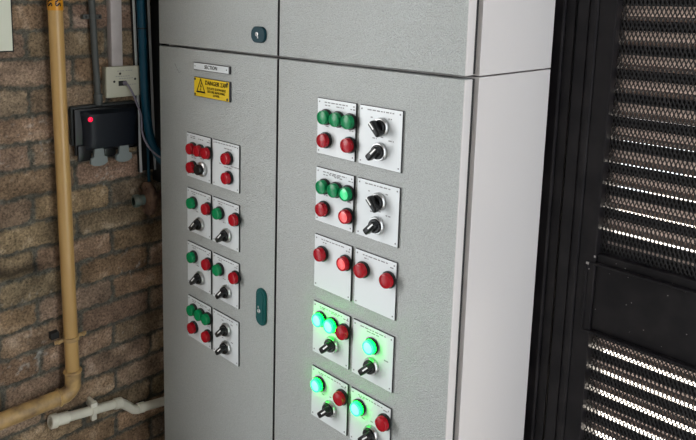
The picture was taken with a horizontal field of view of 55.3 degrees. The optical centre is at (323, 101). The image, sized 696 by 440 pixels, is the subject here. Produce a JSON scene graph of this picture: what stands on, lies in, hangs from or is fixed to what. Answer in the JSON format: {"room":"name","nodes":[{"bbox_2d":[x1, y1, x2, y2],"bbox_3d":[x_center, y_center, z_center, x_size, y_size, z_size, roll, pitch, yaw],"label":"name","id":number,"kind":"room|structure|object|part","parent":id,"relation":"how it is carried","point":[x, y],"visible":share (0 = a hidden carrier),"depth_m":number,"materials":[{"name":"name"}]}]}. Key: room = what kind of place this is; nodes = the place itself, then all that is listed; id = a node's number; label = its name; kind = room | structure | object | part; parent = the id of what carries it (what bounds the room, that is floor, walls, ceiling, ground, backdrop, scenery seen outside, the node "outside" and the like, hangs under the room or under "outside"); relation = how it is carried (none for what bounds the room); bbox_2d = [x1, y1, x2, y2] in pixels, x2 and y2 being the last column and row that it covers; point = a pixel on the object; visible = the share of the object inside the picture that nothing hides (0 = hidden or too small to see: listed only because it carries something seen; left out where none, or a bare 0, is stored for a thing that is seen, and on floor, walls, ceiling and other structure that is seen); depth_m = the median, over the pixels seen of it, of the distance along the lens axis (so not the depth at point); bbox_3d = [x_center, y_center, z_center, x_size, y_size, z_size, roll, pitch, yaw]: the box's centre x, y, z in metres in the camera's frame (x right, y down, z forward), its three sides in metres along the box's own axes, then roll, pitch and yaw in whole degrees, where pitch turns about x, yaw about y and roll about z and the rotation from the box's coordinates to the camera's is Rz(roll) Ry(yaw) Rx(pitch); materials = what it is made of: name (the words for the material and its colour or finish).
{"room":"electrical room","nodes":[
{"label":"electrical room","id":0,"kind":"room"},
{"bbox_2d":[0,0,164,439],"bbox_3d":[-0.745,-0.056,1.878,0.122,2.989,1.292,10,12,44],"label":"wall","id":1,"kind":"structure","parent":0,"point":[118,246],"depth_m":1.89,"materials":[{"name":"brick"}]},
{"bbox_2d":[0,0,13,51],"bbox_3d":[-0.879,-0.240,1.621,0.016,0.243,0.220,10,12,44],"label":"wall sign","id":2,"kind":"object","parent":1,"relation":"attached to","point":[6,21],"visible":1,"depth_m":1.69,"materials":[{"name":"white plastic"}]},
{"bbox_2d":[0,0,85,430],"bbox_3d":[-0.916,-0.266,1.542,0.068,2.341,0.693,10,12,44],"label":"gas pipe","id":3,"kind":"object","parent":1,"relation":"attached to","point":[72,371],"visible":1,"depth_m":1.82,"materials":[{"name":"metal"}]},
{"bbox_2d":[80,0,102,104],"bbox_3d":[-0.636,-0.726,1.777,0.034,1.487,0.055,10,12,44],"label":"conduit","id":4,"kind":"object","parent":1,"relation":"attached to","point":[92,16],"visible":1,"depth_m":1.86,"materials":[{"name":"grey metal"}]},
{"bbox_2d":[68,100,138,165],"bbox_3d":[-0.640,0.088,1.899,0.055,0.180,0.210,10,12,44],"label":"socket","id":5,"kind":"object","parent":1,"relation":"attached to","point":[99,130],"visible":0.97,"depth_m":1.88,"materials":[{"name":"grey plastic"}]},
{"bbox_2d":[47,396,163,428],"bbox_3d":[-0.612,0.945,2.076,0.053,0.153,0.502,10,12,44],"label":"pipe","id":6,"kind":"object","parent":1,"relation":"attached to","point":[54,420],"visible":0.94,"depth_m":1.99,"materials":[{"name":"white plastic"}]},
{"bbox_2d":[47,411,70,428],"bbox_3d":[-0.761,0.912,1.907,0.041,0.045,0.060,9,12,44],"label":"socket","id":7,"kind":"object","parent":6,"relation":"attached to","point":[54,420],"depth_m":1.90,"materials":[{"name":"white plastic"}]},
{"bbox_2d":[106,0,122,66],"bbox_3d":[-0.589,-0.785,1.820,0.028,1.381,0.035,10,12,44],"label":"conduit","id":8,"kind":"object","parent":1,"relation":"attached to","point":[113,7],"visible":0.98,"depth_m":1.90,"materials":[{"name":"grey plastic"}]},
{"bbox_2d":[101,65,139,97],"bbox_3d":[-0.592,-0.060,1.930,0.047,0.089,0.106,10,12,44],"label":"box","id":9,"kind":"object","parent":1,"relation":"attached to","point":[114,78],"visible":0.97,"depth_m":1.91,"materials":[{"name":"beige plastic"}]},
{"bbox_2d":[119,81,126,85],"bbox_3d":[-0.580,-0.053,1.915,0.007,0.014,0.025,9,12,44],"label":"outlet","id":10,"kind":"object","parent":9,"relation":"attached to","point":[121,83],"depth_m":1.91,"materials":[{"name":"grey plastic"}]},
{"bbox_2d":[125,82,160,157],"bbox_3d":[-0.493,0.068,1.938,0.173,0.250,0.016,1,8,-1],"label":"cable","id":11,"kind":"object","parent":9,"relation":"hanging from","point":[126,83],"visible":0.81,"depth_m":1.94,"materials":[{"name":"grey rubber"}]},
{"bbox_2d":[130,0,155,172],"bbox_3d":[-0.543,-0.631,1.897,0.022,1.707,0.104,10,12,44],"label":"cable tray","id":12,"kind":"object","parent":1,"relation":"attached to","point":[142,148],"visible":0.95,"depth_m":1.99,"materials":[{"name":"grey metal"}]},
{"bbox_2d":[136,0,160,164],"bbox_3d":[-0.465,-0.611,1.864,0.181,1.733,0.049,0,9,-6],"label":"cable","id":13,"kind":"object","parent":12,"relation":"attached to","point":[141,7],"visible":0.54,"depth_m":1.94,"materials":[{"name":"blue plastic"}]},
{"bbox_2d":[146,140,150,181],"bbox_3d":[-0.533,-0.613,1.902,0.013,1.744,0.050,10,12,44],"label":"cable","id":14,"kind":"object","parent":12,"relation":"attached to","point":[148,150],"visible":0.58,"depth_m":2.03,"materials":[{"name":"blue plastic"}]},
{"bbox_2d":[131,182,161,214],"bbox_3d":[-0.410,0.282,2.074,0.378,0.104,0.100,-4,10,-32],"label":"pipe stub","id":15,"kind":"object","parent":1,"relation":"attached to","point":[149,198],"visible":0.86,"depth_m":1.98,"materials":[{"name":"green paint"}]},
{"bbox_2d":[150,0,168,181],"bbox_3d":[-0.444,-0.621,1.968,0.069,1.744,0.136,10,12,44],"label":"cable trunking","id":16,"kind":"object","parent":1,"relation":"attached to","point":[154,4],"visible":0.25,"depth_m":2.00,"materials":[{"name":"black plastic"}]},
{"bbox_3d":[-0.445,1.675,0.423,3.245,0.110,3.404,10,12,44],"label":"floor","id":17,"kind":"structure","parent":0,"visible":0},
{"bbox_2d":[159,44,549,439],"bbox_3d":[-0.025,0.654,1.709,0.999,1.549,0.341,10,12,44],"label":"cabinet","id":18,"kind":"object","parent":17,"relation":"on","point":[349,251],"visible":1,"depth_m":1.41,"materials":[{"name":"grey metal"}]},
{"bbox_2d":[185,142,195,154],"bbox_3d":[-0.351,0.124,1.753,0.035,0.035,0.018,9,12,44],"label":"lamp","id":19,"kind":"object","parent":18,"relation":"on","point":[190,148],"depth_m":1.74,"materials":[{"name":"red plastic"}]},
{"bbox_2d":[185,161,196,173],"bbox_3d":[-0.353,0.174,1.760,0.035,0.035,0.018,9,12,44],"label":"lamp","id":20,"kind":"object","parent":18,"relation":"attached to","point":[190,165],"depth_m":1.75,"materials":[{"name":"red plastic"}]},
{"bbox_2d":[186,303,196,315],"bbox_3d":[-0.363,0.572,1.821,0.035,0.035,0.018,9,12,44],"label":"lamp","id":21,"kind":"object","parent":18,"relation":"on","point":[191,309],"depth_m":1.81,"materials":[{"name":"green plastic"}]},
{"bbox_2d":[186,250,197,262],"bbox_3d":[-0.358,0.421,1.797,0.035,0.035,0.018,9,12,44],"label":"lamp","id":22,"kind":"object","parent":18,"relation":"attached to","point":[192,255],"depth_m":1.79,"materials":[{"name":"green plastic"}]},
{"bbox_2d":[186,196,197,208],"bbox_3d":[-0.355,0.271,1.775,0.035,0.035,0.018,9,12,44],"label":"lamp","id":23,"kind":"object","parent":18,"relation":"attached to","point":[191,201],"depth_m":1.77,"materials":[{"name":"green plastic"}]},
{"bbox_2d":[187,321,197,333],"bbox_3d":[-0.363,0.622,1.827,0.035,0.035,0.018,9,12,44],"label":"lamp","id":24,"kind":"object","parent":18,"relation":"attached to","point":[192,326],"depth_m":1.82,"materials":[{"name":"red plastic"}]},
{"bbox_2d":[188,217,203,230],"bbox_3d":[-0.340,0.326,1.758,0.037,0.037,0.029,9,12,44],"label":"switch","id":25,"kind":"object","parent":18,"relation":"attached to","point":[197,224],"depth_m":1.75,"materials":[{"name":"black plastic"}]},
{"bbox_2d":[189,271,204,284],"bbox_3d":[-0.343,0.476,1.781,0.037,0.037,0.029,9,12,44],"label":"switch","id":26,"kind":"object","parent":18,"relation":"attached to","point":[198,278],"depth_m":1.78,"materials":[{"name":"black plastic"}]},
{"bbox_2d":[193,144,203,156],"bbox_3d":[-0.328,0.128,1.730,0.035,0.035,0.018,9,12,44],"label":"lamp","id":27,"kind":"object","parent":18,"relation":"attached to","point":[197,148],"depth_m":1.72,"materials":[{"name":"red plastic"}]},
{"bbox_2d":[194,308,204,320],"bbox_3d":[-0.338,0.578,1.796,0.035,0.035,0.018,9,12,44],"label":"lamp","id":28,"kind":"object","parent":18,"relation":"attached to","point":[199,313],"depth_m":1.79,"materials":[{"name":"green plastic"}]},
{"bbox_3d":[-0.333,0.297,1.771,0.108,0.121,0.005,9,12,44],"label":"control plate","id":29,"kind":"part","parent":18,"relation":"part of","materials":[{"name":"silver metal"}]},
{"bbox_3d":[-0.330,0.147,1.749,0.108,0.121,0.005,9,12,44],"label":"control plate","id":30,"kind":"part","parent":18,"relation":"part of","materials":[{"name":"silver metal"}]},
{"bbox_3d":[-0.340,0.601,1.817,0.108,0.121,0.005,9,12,44],"label":"control plate","id":31,"kind":"part","parent":18,"relation":"part of","materials":[{"name":"silver metal"}]},
{"bbox_3d":[-0.337,0.447,1.794,0.108,0.121,0.005,9,12,44],"label":"control plate","id":32,"kind":"part","parent":18,"relation":"part of","materials":[{"name":"silver metal"}]},
{"bbox_2d":[200,202,212,214],"bbox_3d":[-0.307,0.279,1.728,0.035,0.035,0.018,9,12,44],"label":"lamp","id":33,"kind":"object","parent":18,"relation":"attached to","point":[206,208],"depth_m":1.72,"materials":[{"name":"red plastic"}]},
{"bbox_2d":[200,146,212,159],"bbox_3d":[-0.303,0.132,1.706,0.035,0.035,0.018,9,12,44],"label":"lamp","id":34,"kind":"object","parent":18,"relation":"attached to","point":[206,152],"depth_m":1.70,"materials":[{"name":"red plastic"}]},
{"bbox_2d":[201,329,212,342],"bbox_3d":[-0.316,0.630,1.782,0.035,0.035,0.018,9,12,44],"label":"lamp","id":35,"kind":"object","parent":18,"relation":"attached to","point":[207,334],"depth_m":1.78,"materials":[{"name":"red plastic"}]},
{"bbox_2d":[201,312,212,324],"bbox_3d":[-0.315,0.581,1.774,0.035,0.035,0.018,9,12,44],"label":"lamp","id":36,"kind":"object","parent":18,"relation":"on","point":[206,317],"depth_m":1.77,"materials":[{"name":"green plastic"}]},
{"bbox_2d":[201,257,212,270],"bbox_3d":[-0.310,0.429,1.750,0.035,0.035,0.018,9,12,44],"label":"lamp","id":37,"kind":"object","parent":18,"relation":"attached to","point":[207,262],"depth_m":1.74,"materials":[{"name":"red plastic"}]},
{"bbox_2d":[212,263,223,275],"bbox_3d":[-0.275,0.435,1.716,0.035,0.035,0.018,9,12,44],"label":"lamp","id":38,"kind":"object","parent":18,"relation":"attached to","point":[217,268],"depth_m":1.71,"materials":[{"name":"green plastic"}]},
{"bbox_2d":[212,206,223,219],"bbox_3d":[-0.272,0.285,1.694,0.035,0.035,0.018,9,12,44],"label":"lamp","id":39,"kind":"object","parent":18,"relation":"attached to","point":[217,211],"depth_m":1.69,"materials":[{"name":"green plastic"}]},
{"bbox_3d":[-0.289,0.582,1.784,0.495,1.436,0.024,9,12,44],"label":"door","id":40,"kind":"part","parent":18,"relation":"part of","materials":[{"name":"grey paint"}]},
{"bbox_2d":[215,340,230,354],"bbox_3d":[-0.264,0.642,1.724,0.037,0.037,0.029,9,12,44],"label":"switch","id":41,"kind":"object","parent":18,"relation":"attached to","point":[224,348],"depth_m":1.72,"materials":[{"name":"black plastic"}]},
{"bbox_2d":[215,322,230,336],"bbox_3d":[-0.263,0.594,1.716,0.037,0.037,0.029,9,12,44],"label":"switch","id":42,"kind":"object","parent":18,"relation":"attached to","point":[224,330],"depth_m":1.71,"materials":[{"name":"black plastic"}]},
{"bbox_2d":[215,284,231,298],"bbox_3d":[-0.260,0.490,1.700,0.037,0.037,0.029,9,12,44],"label":"switch","id":43,"kind":"object","parent":18,"relation":"attached to","point":[225,290],"depth_m":1.70,"materials":[{"name":"black plastic"}]},
{"bbox_2d":[215,228,231,242],"bbox_3d":[-0.256,0.340,1.678,0.037,0.037,0.029,9,12,44],"label":"switch","id":44,"kind":"object","parent":18,"relation":"attached to","point":[225,234],"depth_m":1.67,"materials":[{"name":"black plastic"}]},
{"bbox_2d":[220,171,232,184],"bbox_3d":[-0.243,0.190,1.654,0.035,0.035,0.018,9,12,44],"label":"lamp","id":45,"kind":"object","parent":18,"relation":"attached to","point":[226,177],"depth_m":1.65,"materials":[{"name":"red plastic"}]},
{"bbox_2d":[220,151,232,164],"bbox_3d":[-0.243,0.141,1.647,0.035,0.035,0.018,9,12,44],"label":"lamp","id":46,"kind":"object","parent":18,"relation":"on","point":[226,158],"depth_m":1.64,"materials":[{"name":"red plastic"}]},
{"bbox_3d":[-0.257,0.615,1.736,0.109,0.121,0.005,9,12,44],"label":"control plate","id":47,"kind":"part","parent":18,"relation":"part of","materials":[{"name":"white metal"}]},
{"bbox_3d":[-0.253,0.461,1.713,0.109,0.121,0.005,9,12,44],"label":"control plate","id":48,"kind":"part","parent":18,"relation":"part of","materials":[{"name":"white metal"}]},
{"bbox_3d":[-0.250,0.311,1.690,0.109,0.121,0.005,9,12,44],"label":"control plate","id":49,"kind":"part","parent":18,"relation":"part of","materials":[{"name":"silver metal"}]},
{"bbox_3d":[-0.246,0.161,1.668,0.109,0.121,0.005,9,12,44],"label":"control plate","id":50,"kind":"part","parent":18,"relation":"part of","materials":[{"name":"silver metal"}]},
{"bbox_2d":[228,270,240,283],"bbox_3d":[-0.227,0.443,1.669,0.035,0.035,0.018,9,12,44],"label":"lamp","id":51,"kind":"object","parent":18,"relation":"attached to","point":[234,276],"depth_m":1.66,"materials":[{"name":"red plastic"}]},
{"bbox_2d":[228,212,240,225],"bbox_3d":[-0.223,0.293,1.647,0.035,0.035,0.018,9,12,44],"label":"lamp","id":52,"kind":"object","parent":18,"relation":"attached to","point":[234,218],"depth_m":1.64,"materials":[{"name":"red plastic"}]},
{"bbox_3d":[-0.153,0.500,1.618,0.036,0.095,0.006,9,12,44],"label":"handle","id":53,"kind":"part","parent":18,"relation":"part of","materials":[{"name":"teal plastic"}]},
{"bbox_2d":[310,376,324,392],"bbox_3d":[-0.015,0.633,1.484,0.035,0.035,0.018,9,12,44],"label":"lamp","id":54,"kind":"object","parent":18,"relation":"attached to","point":[317,383],"depth_m":1.48,"materials":[{"name":"green plastic"}]},
{"bbox_2d":[312,311,326,326],"bbox_3d":[-0.011,0.480,1.461,0.035,0.035,0.018,9,12,44],"label":"lamp","id":55,"kind":"object","parent":18,"relation":"attached to","point":[319,318],"depth_m":1.45,"materials":[{"name":"green plastic"}]},
{"bbox_2d":[313,246,328,261],"bbox_3d":[-0.008,0.331,1.439,0.035,0.035,0.018,9,12,44],"label":"lamp","id":56,"kind":"object","parent":18,"relation":"attached to","point":[320,253],"depth_m":1.43,"materials":[{"name":"red plastic"}]},
{"bbox_2d":[315,201,329,216],"bbox_3d":[-0.004,0.231,1.422,0.035,0.035,0.018,9,12,44],"label":"lamp","id":57,"kind":"object","parent":18,"relation":"attached to","point":[322,208],"depth_m":1.42,"materials":[{"name":"red plastic"}]},
{"bbox_2d":[315,178,329,194],"bbox_3d":[-0.003,0.182,1.415,0.035,0.035,0.018,9,12,44],"label":"lamp","id":58,"kind":"object","parent":18,"relation":"on","point":[322,186],"depth_m":1.41,"materials":[{"name":"green plastic"}]},
{"bbox_2d":[316,132,331,147],"bbox_3d":[-0.001,0.082,1.400,0.035,0.035,0.018,9,12,44],"label":"lamp","id":59,"kind":"object","parent":18,"relation":"attached to","point":[324,139],"depth_m":1.39,"materials":[{"name":"red plastic"}]},
{"bbox_2d":[317,109,330,124],"bbox_3d":[0.000,0.033,1.393,0.035,0.035,0.018,9,12,44],"label":"lamp","id":60,"kind":"object","parent":18,"relation":"on","point":[324,115],"depth_m":1.39,"materials":[{"name":"green plastic"}]},
{"bbox_2d":[317,400,336,417],"bbox_3d":[0.005,0.681,1.462,0.037,0.037,0.029,9,12,44],"label":"switch","id":61,"kind":"object","parent":18,"relation":"attached to","point":[328,409],"depth_m":1.46,"materials":[{"name":"black plastic"}]},
{"bbox_2d":[319,336,338,353],"bbox_3d":[0.009,0.531,1.439,0.037,0.037,0.029,9,12,44],"label":"switch","id":62,"kind":"object","parent":18,"relation":"attached to","point":[330,344],"depth_m":1.44,"materials":[{"name":"black plastic"}]},
{"bbox_3d":[0.012,0.663,1.476,0.110,0.121,0.005,9,12,44],"label":"control plate","id":63,"kind":"part","parent":18,"relation":"part of","materials":[{"name":"white metal"}]},
{"bbox_2d":[323,317,338,333],"bbox_3d":[0.014,0.485,1.437,0.035,0.035,0.018,9,12,44],"label":"lamp","id":64,"kind":"object","parent":18,"relation":"on","point":[330,324],"depth_m":1.43,"materials":[{"name":"green plastic"}]},
{"bbox_3d":[0.015,0.509,1.453,0.110,0.121,0.005,9,12,44],"label":"control plate","id":65,"kind":"part","parent":18,"relation":"part of","materials":[{"name":"white metal"}]},
{"bbox_3d":[0.019,0.355,1.430,0.110,0.121,0.005,9,12,44],"label":"control plate","id":66,"kind":"part","parent":18,"relation":"part of","materials":[{"name":"white metal"}]},
{"bbox_2d":[327,182,341,197],"bbox_3d":[0.022,0.186,1.391,0.035,0.035,0.018,9,12,44],"label":"lamp","id":67,"kind":"object","parent":18,"relation":"attached to","point":[334,189],"depth_m":1.38,"materials":[{"name":"green plastic"}]},
{"bbox_3d":[0.022,0.206,1.408,0.110,0.121,0.005,9,12,44],"label":"control plate","id":68,"kind":"part","parent":18,"relation":"part of","materials":[{"name":"silver metal"}]},
{"bbox_2d":[329,111,343,127],"bbox_3d":[0.025,0.037,1.369,0.035,0.035,0.018,9,12,44],"label":"lamp","id":69,"kind":"object","parent":18,"relation":"attached to","point":[336,118],"depth_m":1.36,"materials":[{"name":"green plastic"}]},
{"bbox_3d":[0.026,0.057,1.386,0.110,0.121,0.005,9,12,44],"label":"control plate","id":70,"kind":"part","parent":18,"relation":"part of","materials":[{"name":"silver metal"}]},
{"bbox_2d":[333,389,347,405],"bbox_3d":[0.034,0.641,1.436,0.035,0.035,0.018,9,12,44],"label":"lamp","id":71,"kind":"object","parent":18,"relation":"attached to","point":[340,396],"depth_m":1.43,"materials":[{"name":"red plastic"}]},
{"bbox_2d":[335,323,350,339],"bbox_3d":[0.040,0.491,1.412,0.035,0.035,0.018,9,12,44],"label":"lamp","id":72,"kind":"object","parent":18,"relation":"attached to","point":[342,330],"depth_m":1.41,"materials":[{"name":"red plastic"}]},
{"bbox_2d":[336,254,351,270],"bbox_3d":[0.041,0.339,1.391,0.035,0.035,0.018,9,12,44],"label":"lamp","id":73,"kind":"object","parent":18,"relation":"attached to","point":[343,261],"depth_m":1.39,"materials":[{"name":"red plastic"}]},
{"bbox_2d":[338,208,353,223],"bbox_3d":[0.045,0.238,1.375,0.035,0.035,0.018,9,12,44],"label":"lamp","id":74,"kind":"object","parent":18,"relation":"attached to","point":[345,215],"depth_m":1.37,"materials":[{"name":"red plastic"}]},
{"bbox_2d":[339,185,354,201],"bbox_3d":[0.046,0.190,1.367,0.035,0.035,0.018,9,12,44],"label":"lamp","id":75,"kind":"object","parent":18,"relation":"on","point":[346,192],"depth_m":1.36,"materials":[{"name":"green plastic"}]},
{"bbox_2d":[340,137,356,153],"bbox_3d":[0.048,0.089,1.352,0.035,0.035,0.018,9,12,44],"label":"lamp","id":76,"kind":"object","parent":18,"relation":"attached to","point":[348,145],"depth_m":1.35,"materials":[{"name":"red plastic"}]},
{"bbox_2d":[341,113,356,129],"bbox_3d":[0.049,0.041,1.345,0.035,0.035,0.018,9,12,44],"label":"lamp","id":77,"kind":"object","parent":18,"relation":"on","point":[348,120],"depth_m":1.34,"materials":[{"name":"green plastic"}]},
{"bbox_2d":[159,0,555,75],"bbox_3d":[0.011,-0.506,1.545,0.999,0.791,0.316,10,12,44],"label":"upper cabinet section","id":78,"kind":"object","parent":18,"relation":"on","point":[452,37],"visible":1,"depth_m":1.31,"materials":[{"name":"grey paint"}]},
{"bbox_3d":[-0.264,-0.519,1.620,0.495,0.779,0.024,9,12,44],"label":"door","id":79,"kind":"part","parent":78,"relation":"part of","materials":[{"name":"grey paint"}]},
{"bbox_3d":[0.090,-0.460,1.278,0.490,0.779,0.024,9,12,44],"label":"door","id":80,"kind":"part","parent":78,"relation":"part of","materials":[{"name":"grey paint"}]},
{"bbox_2d":[350,399,365,416],"bbox_3d":[0.070,0.647,1.401,0.035,0.035,0.018,9,12,44],"label":"lamp","id":81,"kind":"object","parent":18,"relation":"attached to","point":[357,406],"depth_m":1.40,"materials":[{"name":"green plastic"}]},
{"bbox_2d":[353,261,369,277],"bbox_3d":[0.076,0.345,1.358,0.035,0.035,0.018,9,12,44],"label":"lamp","id":82,"kind":"object","parent":18,"relation":"attached to","point":[361,269],"depth_m":1.35,"materials":[{"name":"red plastic"}]},
{"bbox_2d":[358,424,377,439],"bbox_3d":[0.090,0.696,1.380,0.037,0.037,0.029,9,12,44],"label":"switch","id":83,"kind":"object","parent":18,"relation":"attached to","point":[367,431],"depth_m":1.38,"materials":[{"name":"black plastic"}]},
{"bbox_2d":[358,357,378,375],"bbox_3d":[0.089,0.546,1.361,0.037,0.037,0.029,9,12,44],"label":"switch","id":84,"kind":"object","parent":18,"relation":"attached to","point":[369,366],"depth_m":1.36,"materials":[{"name":"black plastic"}]},
{"bbox_2d":[362,337,378,354],"bbox_3d":[0.094,0.502,1.359,0.035,0.035,0.018,9,12,44],"label":"lamp","id":85,"kind":"object","parent":18,"relation":"on","point":[370,345],"depth_m":1.35,"materials":[{"name":"green plastic"}]},
{"bbox_3d":[0.097,0.677,1.393,0.109,0.121,0.005,9,12,44],"label":"control plate","id":86,"kind":"part","parent":18,"relation":"part of","materials":[{"name":"silver metal"}]},
{"bbox_3d":[0.065,0.642,1.442,0.490,1.436,0.024,9,12,44],"label":"door","id":87,"kind":"part","parent":18,"relation":"part of","materials":[{"name":"grey paint"}]},
{"bbox_3d":[0.100,0.523,1.371,0.109,0.121,0.005,9,12,44],"label":"control plate","id":88,"kind":"part","parent":18,"relation":"part of","materials":[{"name":"silver metal"}]},
{"bbox_2d":[363,216,384,234],"bbox_3d":[0.097,0.248,1.316,0.037,0.037,0.029,9,12,44],"label":"switch","id":89,"kind":"object","parent":18,"relation":"attached to","point":[374,225],"depth_m":1.31,"materials":[{"name":"black plastic"}]},
{"bbox_3d":[0.104,0.369,1.348,0.109,0.121,0.005,9,12,44],"label":"control plate","id":90,"kind":"part","parent":18,"relation":"part of","materials":[{"name":"silver metal"}]},
{"bbox_2d":[366,192,386,212],"bbox_3d":[0.100,0.199,1.307,0.037,0.037,0.029,9,12,44],"label":"switch","id":91,"kind":"object","parent":18,"relation":"attached to","point":[376,202],"depth_m":1.30,"materials":[{"name":"black plastic"}]},
{"bbox_2d":[365,142,387,160],"bbox_3d":[0.101,0.099,1.294,0.037,0.037,0.029,9,12,44],"label":"switch","id":92,"kind":"object","parent":18,"relation":"attached to","point":[376,151],"depth_m":1.29,"materials":[{"name":"black plastic"}]},
{"bbox_2d":[368,117,388,136],"bbox_3d":[0.103,0.050,1.285,0.037,0.037,0.029,9,12,44],"label":"switch","id":93,"kind":"object","parent":18,"relation":"attached to","point":[378,126],"depth_m":1.28,"materials":[{"name":"black plastic"}]},
{"bbox_3d":[0.107,0.220,1.325,0.109,0.121,0.005,9,12,44],"label":"control plate","id":94,"kind":"part","parent":18,"relation":"part of","materials":[{"name":"silver metal"}]},
{"bbox_3d":[0.111,0.071,1.303,0.109,0.121,0.005,9,12,44],"label":"control plate","id":95,"kind":"part","parent":18,"relation":"part of","materials":[{"name":"white metal"}]},
{"bbox_2d":[375,413,391,431],"bbox_3d":[0.120,0.655,1.353,0.035,0.035,0.018,9,12,44],"label":"lamp","id":96,"kind":"object","parent":18,"relation":"attached to","point":[383,421],"depth_m":1.35,"materials":[{"name":"red plastic"}]},
{"bbox_2d":[379,271,395,288],"bbox_3d":[0.124,0.353,1.310,0.035,0.035,0.018,9,12,44],"label":"lamp","id":97,"kind":"object","parent":18,"relation":"attached to","point":[387,279],"depth_m":1.30,"materials":[{"name":"red plastic"}]},
{"bbox_3d":[0.591,0.042,1.426,2.662,2.870,0.110,10,12,44],"label":"wall","id":98,"kind":"structure","parent":0,"visible":0},
{"bbox_2d":[523,0,578,439],"bbox_3d":[0.846,0.445,1.189,1.062,2.155,0.138,10,12,44],"label":"trim","id":99,"kind":"structure","parent":98,"relation":"attached to","point":[566,11],"depth_m":1.43,"materials":[{"name":"black paint"}]},
{"bbox_2d":[544,0,695,439],"bbox_3d":[0.861,0.474,1.159,0.914,2.086,0.099,10,12,44],"label":"door","id":100,"kind":"structure","parent":98,"relation":"in","point":[634,298],"depth_m":1.34,"materials":[{"name":"black paint"}]},
{"bbox_3d":[0.861,0.474,1.159,0.914,2.086,0.099,9,12,44],"label":"frame","id":101,"kind":"part","parent":100,"relation":"part of","materials":[{"name":"black paint"}]},
{"bbox_3d":[0.856,0.792,1.204,0.777,0.052,0.028,9,12,44],"label":"louvre blade","id":102,"kind":"part","parent":100,"relation":"part of","materials":[{"name":"black paint"}]},
{"bbox_3d":[0.857,0.745,1.196,0.777,0.052,0.028,9,12,44],"label":"louvre blade","id":103,"kind":"part","parent":100,"relation":"part of","materials":[{"name":"black paint"}]},
{"bbox_3d":[0.839,0.436,1.134,0.790,0.192,0.037,9,12,44],"label":"panel","id":104,"kind":"part","parent":100,"relation":"part of","materials":[{"name":"black paint"}]},
{"bbox_3d":[0.858,0.697,1.189,0.777,0.052,0.028,9,12,44],"label":"louvre blade","id":105,"kind":"part","parent":100,"relation":"part of","materials":[{"name":"black paint"}]},
{"bbox_3d":[0.859,0.649,1.182,0.777,0.052,0.028,9,12,44],"label":"louvre blade","id":106,"kind":"part","parent":100,"relation":"part of","materials":[{"name":"black paint"}]},
{"bbox_3d":[0.860,0.601,1.175,0.777,0.052,0.028,9,12,44],"label":"louvre blade","id":107,"kind":"part","parent":100,"relation":"part of","materials":[{"name":"black paint"}]},
{"bbox_3d":[0.861,0.553,1.168,0.777,0.052,0.028,9,12,44],"label":"louvre blade","id":108,"kind":"part","parent":100,"relation":"part of","materials":[{"name":"black paint"}]},
{"bbox_3d":[0.866,0.339,1.136,0.777,0.052,0.028,9,12,44],"label":"louvre blade","id":109,"kind":"part","parent":100,"relation":"part of","materials":[{"name":"black paint"}]},
{"bbox_3d":[0.867,0.291,1.129,0.777,0.052,0.028,9,12,44],"label":"louvre blade","id":110,"kind":"part","parent":100,"relation":"part of","materials":[{"name":"black paint"}]},
{"bbox_3d":[0.868,0.243,1.122,0.777,0.052,0.028,9,12,44],"label":"louvre blade","id":111,"kind":"part","parent":100,"relation":"part of","materials":[{"name":"black paint"}]},
{"bbox_3d":[0.869,0.195,1.115,0.777,0.052,0.028,9,12,44],"label":"louvre blade","id":112,"kind":"part","parent":100,"relation":"part of","materials":[{"name":"black paint"}]},
{"bbox_3d":[0.870,0.147,1.107,0.777,0.052,0.028,9,12,44],"label":"louvre blade","id":113,"kind":"part","parent":100,"relation":"part of","materials":[{"name":"black paint"}]},
{"bbox_3d":[0.872,0.099,1.100,0.777,0.052,0.028,9,12,44],"label":"louvre blade","id":114,"kind":"part","parent":100,"relation":"part of","materials":[{"name":"black paint"}]},
{"bbox_3d":[0.873,0.051,1.093,0.777,0.052,0.028,9,12,44],"label":"louvre blade","id":115,"kind":"part","parent":100,"relation":"part of","materials":[{"name":"black paint"}]},
{"bbox_3d":[0.874,0.003,1.086,0.777,0.052,0.028,9,12,44],"label":"louvre blade","id":116,"kind":"part","parent":100,"relation":"part of","materials":[{"name":"black paint"}]},
{"bbox_3d":[0.875,-0.045,1.079,0.777,0.052,0.028,9,12,44],"label":"louvre blade","id":117,"kind":"part","parent":100,"relation":"part of","materials":[{"name":"black paint"}]},
{"bbox_3d":[0.876,-0.093,1.072,0.777,0.052,0.028,9,12,44],"label":"louvre blade","id":118,"kind":"part","parent":100,"relation":"part of","materials":[{"name":"black paint"}]},
{"bbox_3d":[0.877,-0.141,1.065,0.777,0.052,0.028,9,12,44],"label":"louvre blade","id":119,"kind":"part","parent":100,"relation":"part of","materials":[{"name":"black paint"}]},
{"label":"outside","id":120,"kind":"structure","parent":0,"visible":0},
{"bbox_2d":[596,175,695,439],"bbox_3d":[5.594,1.389,3.422,7.645,0.110,9.356,10,12,44],"label":"ground","id":121,"kind":"structure","parent":120,"point":[685,175],"depth_m":2.98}
]}

